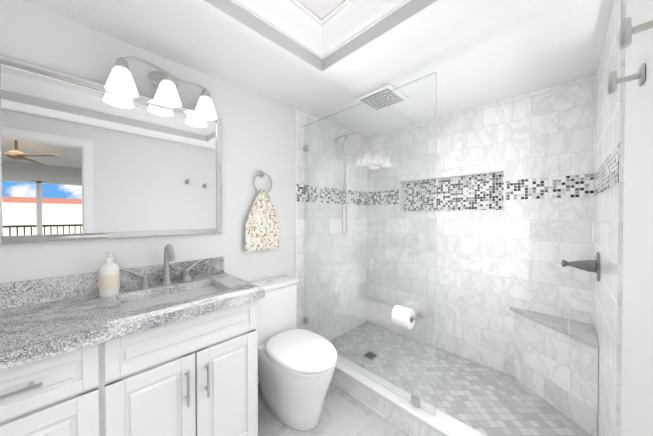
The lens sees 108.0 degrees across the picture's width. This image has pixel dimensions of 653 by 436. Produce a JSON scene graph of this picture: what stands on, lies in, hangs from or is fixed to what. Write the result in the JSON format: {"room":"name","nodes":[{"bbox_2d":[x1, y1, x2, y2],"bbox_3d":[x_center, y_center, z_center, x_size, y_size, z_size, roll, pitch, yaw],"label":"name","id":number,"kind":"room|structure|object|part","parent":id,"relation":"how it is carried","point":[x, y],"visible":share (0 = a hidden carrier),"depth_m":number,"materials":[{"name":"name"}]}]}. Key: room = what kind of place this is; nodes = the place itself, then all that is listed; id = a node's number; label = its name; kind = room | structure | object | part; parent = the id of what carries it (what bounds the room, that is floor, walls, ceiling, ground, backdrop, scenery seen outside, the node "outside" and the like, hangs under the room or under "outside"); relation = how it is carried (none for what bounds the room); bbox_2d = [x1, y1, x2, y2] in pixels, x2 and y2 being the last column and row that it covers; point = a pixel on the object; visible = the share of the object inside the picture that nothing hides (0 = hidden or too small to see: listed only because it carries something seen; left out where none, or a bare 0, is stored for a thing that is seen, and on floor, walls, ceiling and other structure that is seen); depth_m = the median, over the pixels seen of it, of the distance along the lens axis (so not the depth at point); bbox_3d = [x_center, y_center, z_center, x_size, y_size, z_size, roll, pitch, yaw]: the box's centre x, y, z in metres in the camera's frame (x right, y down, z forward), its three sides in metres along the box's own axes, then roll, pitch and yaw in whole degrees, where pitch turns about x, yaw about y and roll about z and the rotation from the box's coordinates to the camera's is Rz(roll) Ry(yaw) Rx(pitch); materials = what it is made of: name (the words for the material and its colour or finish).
{"room":"bathroom","nodes":[
{"label":"bathroom","id":0,"kind":"room"},
{"bbox_2d":[0,257,223,307],"bbox_3d":[-1.312,0.331,1.065,0.019,0.105,1.680,1,1,45],"label":"backsplash","id":1,"kind":"structure","parent":0,"relation":"attached to","point":[13,294],"depth_m":1.12,"materials":[{"name":"grey stone"}]},
{"bbox_2d":[0,0,294,283],"bbox_3d":[-0.867,-0.052,1.599,0.100,2.700,4.140,1,1,45],"label":"wall","id":2,"kind":"structure","parent":0,"point":[257,133],"depth_m":1.49,"materials":[{"name":"white paint"}]},
{"bbox_2d":[0,55,221,243],"bbox_3d":[-1.060,-0.289,1.309,0.026,0.790,0.940,1,1,45],"label":"vanity mirror","id":3,"kind":"object","parent":2,"relation":"attached to","point":[82,159],"visible":0.92,"depth_m":1.20,"materials":[{"name":"silver metal"}]},
{"bbox_2d":[105,56,216,119],"bbox_3d":[-0.909,-0.748,1.356,0.168,0.223,0.529,1,1,45],"label":"sconce","id":4,"kind":"object","parent":2,"relation":"attached to","point":[120,81],"visible":1,"depth_m":1.31,"materials":[{"name":"white glass"}]},
{"bbox_3d":[-0.921,-0.803,1.368,0.132,0.113,0.457,1,1,45],"label":"arm","id":5,"kind":"part","parent":4,"relation":"part of"},
{"bbox_2d":[245,170,279,251],"bbox_3d":[-0.499,-0.065,1.854,0.058,0.620,0.300,1,1,45],"label":"towel ring","id":6,"kind":"object","parent":2,"relation":"attached to","point":[262,227],"visible":0.96,"depth_m":1.83,"materials":[{"name":"beige fabric"}]},
{"bbox_2d":[297,110,366,340],"bbox_3d":[0.109,0.161,2.506,0.012,2.256,1.080,1,1,45],"label":"wall tile","id":7,"kind":"structure","parent":2,"relation":"attached to","point":[303,119],"depth_m":2.41,"materials":[{"name":"tile"}]},
{"bbox_2d":[294,109,296,284],"bbox_3d":[-0.276,0.165,2.117,0.014,2.256,0.014,1,1,45],"label":"trim","id":8,"kind":"structure","parent":7,"relation":"attached to","point":[295,166],"depth_m":2.11,"materials":[{"name":"white"}]},
{"bbox_2d":[297,184,366,204],"bbox_3d":[0.114,-0.230,2.497,0.002,0.157,1.080,1,1,45],"label":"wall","id":9,"kind":"structure","parent":7,"relation":"attached to","point":[301,188],"depth_m":2.38,"materials":[{"name":"tile"}]},
{"bbox_2d":[335,132,362,233],"bbox_3d":[0.195,-0.340,2.350,0.328,1.019,0.251,1,1,45],"label":"shower head","id":10,"kind":"object","parent":7,"relation":"attached to","point":[355,139],"depth_m":2.31},
{"bbox_2d":[20,0,613,137],"bbox_3d":[-0.172,-1.111,0.898,1.860,0.320,3.940,1,1,45],"label":"ceiling","id":11,"kind":"structure","parent":0,"point":[475,53],"depth_m":1.35,"materials":[{"name":"white paint"}]},
{"bbox_2d":[231,0,330,59],"bbox_3d":[-0.758,-1.092,0.736,0.115,0.135,2.185,1,1,45],"label":"crown molding","id":12,"kind":"structure","parent":11,"relation":"attached to","point":[294,20],"depth_m":1.31,"materials":[{"name":"white"}]},
{"bbox_2d":[299,0,343,18],"bbox_3d":[-0.448,-1.211,0.427,0.990,0.110,2.185,1,1,45],"label":"skylight","id":13,"kind":"object","parent":11,"relation":"in","point":[321,9],"depth_m":1.30,"materials":[{"name":"white paint"}]},
{"bbox_2d":[319,0,410,53],"bbox_3d":[0.282,-1.096,1.163,0.750,0.135,0.115,1,1,45],"label":"crown molding","id":14,"kind":"structure","parent":11,"relation":"attached to","point":[340,25],"depth_m":1.30,"materials":[{"name":"white"}]},
{"bbox_2d":[354,83,409,111],"bbox_3d":[0.447,-0.950,1.906,0.320,0.022,0.320,1,1,45],"label":"fan","id":15,"kind":"object","parent":11,"relation":"attached to","point":[376,92],"visible":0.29,"depth_m":1.87,"materials":[{"name":"white plastic"}]},
{"bbox_2d":[258,382,408,435],"bbox_3d":[-0.172,1.355,0.923,2.060,0.100,4.140,1,1,45],"label":"floor","id":16,"kind":"structure","parent":0,"point":[343,413],"depth_m":1.51,"materials":[{"name":"tile"}]},
{"bbox_2d":[0,296,264,435],"bbox_3d":[-1.122,0.868,0.875,0.564,0.875,1.660,1,1,45],"label":"bathroom vanity","id":17,"kind":"object","parent":16,"relation":"on","point":[166,348],"depth_m":0.95,"materials":[{"name":"white wood"}]},
{"bbox_2d":[0,272,264,363],"bbox_3d":[-1.120,0.408,0.875,0.561,0.045,1.680,1,1,45],"label":"countertop","id":18,"kind":"structure","parent":17,"relation":"on","point":[27,330],"depth_m":0.95,"materials":[{"name":"grey stone"}]},
{"bbox_2d":[98,251,119,296],"bbox_3d":[-1.078,0.274,1.177,0.076,0.215,0.079,1,1,45],"label":"soap dispenser","id":19,"kind":"object","parent":18,"relation":"on","point":[109,278],"visible":1,"depth_m":1.15,"materials":[{"name":"white"}]},
{"bbox_2d":[120,244,203,287],"bbox_3d":[-0.882,0.261,1.328,0.171,0.238,0.404,1,1,45],"label":"faucet","id":20,"kind":"object","parent":18,"relation":"on","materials":[{"name":"silver metal"}]},
{"bbox_2d":[120,284,219,311],"bbox_3d":[-0.777,0.493,1.226,0.322,0.157,0.482,1,1,45],"label":"sink","id":21,"kind":"object","parent":18,"relation":"in","point":[157,297],"depth_m":1.27,"materials":[{"name":"white ceramic"}]},
{"bbox_2d":[249,275,336,430],"bbox_3d":[-0.240,0.889,1.634,0.744,0.818,0.406,1,1,45],"label":"toilet","id":22,"kind":"object","parent":16,"relation":"on","point":[296,367],"visible":0.92,"depth_m":1.50,"materials":[{"name":"white ceramic"}]},
{"bbox_3d":[-0.159,0.864,1.554,0.518,0.056,0.386,1,1,45],"label":"seat","id":23,"kind":"part","parent":22,"relation":"part of","materials":[{"name":"white plastic"}]},
{"bbox_2d":[331,354,485,435],"bbox_3d":[0.448,1.221,1.546,1.856,0.155,0.140,1,1,45],"label":"shower curb","id":24,"kind":"structure","parent":16,"relation":"on","point":[402,413],"depth_m":1.50,"materials":[{"name":"stone"}]},
{"bbox_2d":[303,71,436,414],"bbox_3d":[0.172,0.153,1.731,1.170,1.976,0.135,1,1,45],"label":"glass","id":25,"kind":"object","parent":24,"relation":"on","point":[402,316],"visible":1,"depth_m":1.60,"materials":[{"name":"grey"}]},
{"bbox_2d":[330,321,591,435],"bbox_3d":[0.818,1.280,1.920,1.836,0.028,0.930,1,1,45],"label":"shower floor","id":26,"kind":"structure","parent":16,"relation":"on","point":[485,400],"depth_m":1.78,"materials":[{"name":"tile"}]},
{"bbox_3d":[0.403,1.265,2.183,0.100,0.004,0.100,1,1,45],"label":"floor drain grate","id":27,"kind":"part","parent":26,"relation":"part of","materials":[{"name":"grey metal"}]},
{"bbox_2d":[510,307,598,435],"bbox_3d":[1.510,0.995,1.629,0.445,0.555,0.360,1,1,45],"label":"shower bench","id":28,"kind":"object","parent":26,"relation":"on","point":[555,362],"visible":1,"depth_m":1.57,"materials":[{"name":"tile"}]},
{"bbox_2d":[620,0,652,435],"bbox_3d":[1.024,-0.043,0.723,0.100,2.700,2.520,1,1,45],"label":"wall","id":29,"kind":"structure","parent":0,"point":[637,358],"depth_m":0.73,"materials":[{"name":"white paint"}]},
{"bbox_2d":[593,0,625,435],"bbox_3d":[1.470,0.173,1.254,0.012,2.256,0.940,1,1,45],"label":"wall tile","id":30,"kind":"structure","parent":29,"relation":"attached to","point":[608,247],"depth_m":1.07,"materials":[{"name":"tile"}]},
{"bbox_2d":[561,252,599,280],"bbox_3d":[1.536,0.285,1.443,0.158,0.170,0.170,1,1,45],"label":"valve","id":31,"kind":"object","parent":30,"relation":"attached to","point":[590,265],"visible":1,"depth_m":1.40,"materials":[{"name":"silver metal"}]},
{"bbox_2d":[594,143,618,196],"bbox_3d":[1.465,-0.217,1.255,0.002,0.157,0.940,1,1,45],"label":"wall","id":32,"kind":"structure","parent":30,"relation":"attached to","point":[607,175],"depth_m":1.11,"materials":[{"name":"tile"}]},
{"bbox_2d":[607,63,645,93],"bbox_3d":[0.900,-0.418,0.715,0.070,0.064,0.042,1,1,45],"label":"hook","id":33,"kind":"object","parent":29,"relation":"attached to","point":[613,80],"visible":1,"depth_m":0.71,"materials":[{"name":"silver metal"}]},
{"bbox_2d":[619,17,652,48],"bbox_3d":[0.749,-0.452,0.562,0.070,0.064,0.042,1,1,45],"label":"hook","id":34,"kind":"object","parent":29,"relation":"attached to","point":[627,30],"visible":1,"depth_m":0.57,"materials":[{"name":"silver metal"}]},
{"bbox_3d":[1.251,-0.060,2.343,2.060,2.700,0.100,1,1,45],"label":"wall","id":35,"kind":"structure","parent":0,"visible":0},
{"bbox_2d":[399,169,505,212],"bbox_3d":[1.151,-0.228,2.286,0.939,0.346,0.089,1,1,45],"label":"trim","id":36,"kind":"structure","parent":35,"relation":"attached to","point":[401,206],"depth_m":2.17,"materials":[{"name":"white"}]},
{"bbox_2d":[367,74,595,375],"bbox_3d":[1.181,0.163,2.274,1.860,2.256,0.100,1,1,45],"label":"wall tile","id":37,"kind":"structure","parent":35,"relation":"attached to","point":[492,268],"depth_m":1.99,"materials":[{"name":"tile"}]},
{"bbox_2d":[404,173,503,210],"bbox_3d":[1.188,-0.230,2.323,0.915,0.320,0.015,1,1,45],"label":"shower niche","id":38,"kind":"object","parent":37,"relation":"attached to","point":[481,192],"depth_m":2.24,"materials":[{"name":"tile"}]},
{"bbox_2d":[367,173,594,204],"bbox_3d":[1.145,-0.227,2.234,1.836,0.157,0.002,1,1,45],"label":"wall band","id":39,"kind":"object","parent":37,"relation":"attached to","point":[575,186],"visible":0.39,"depth_m":1.76,"materials":[{"name":"tile"}]}
]}

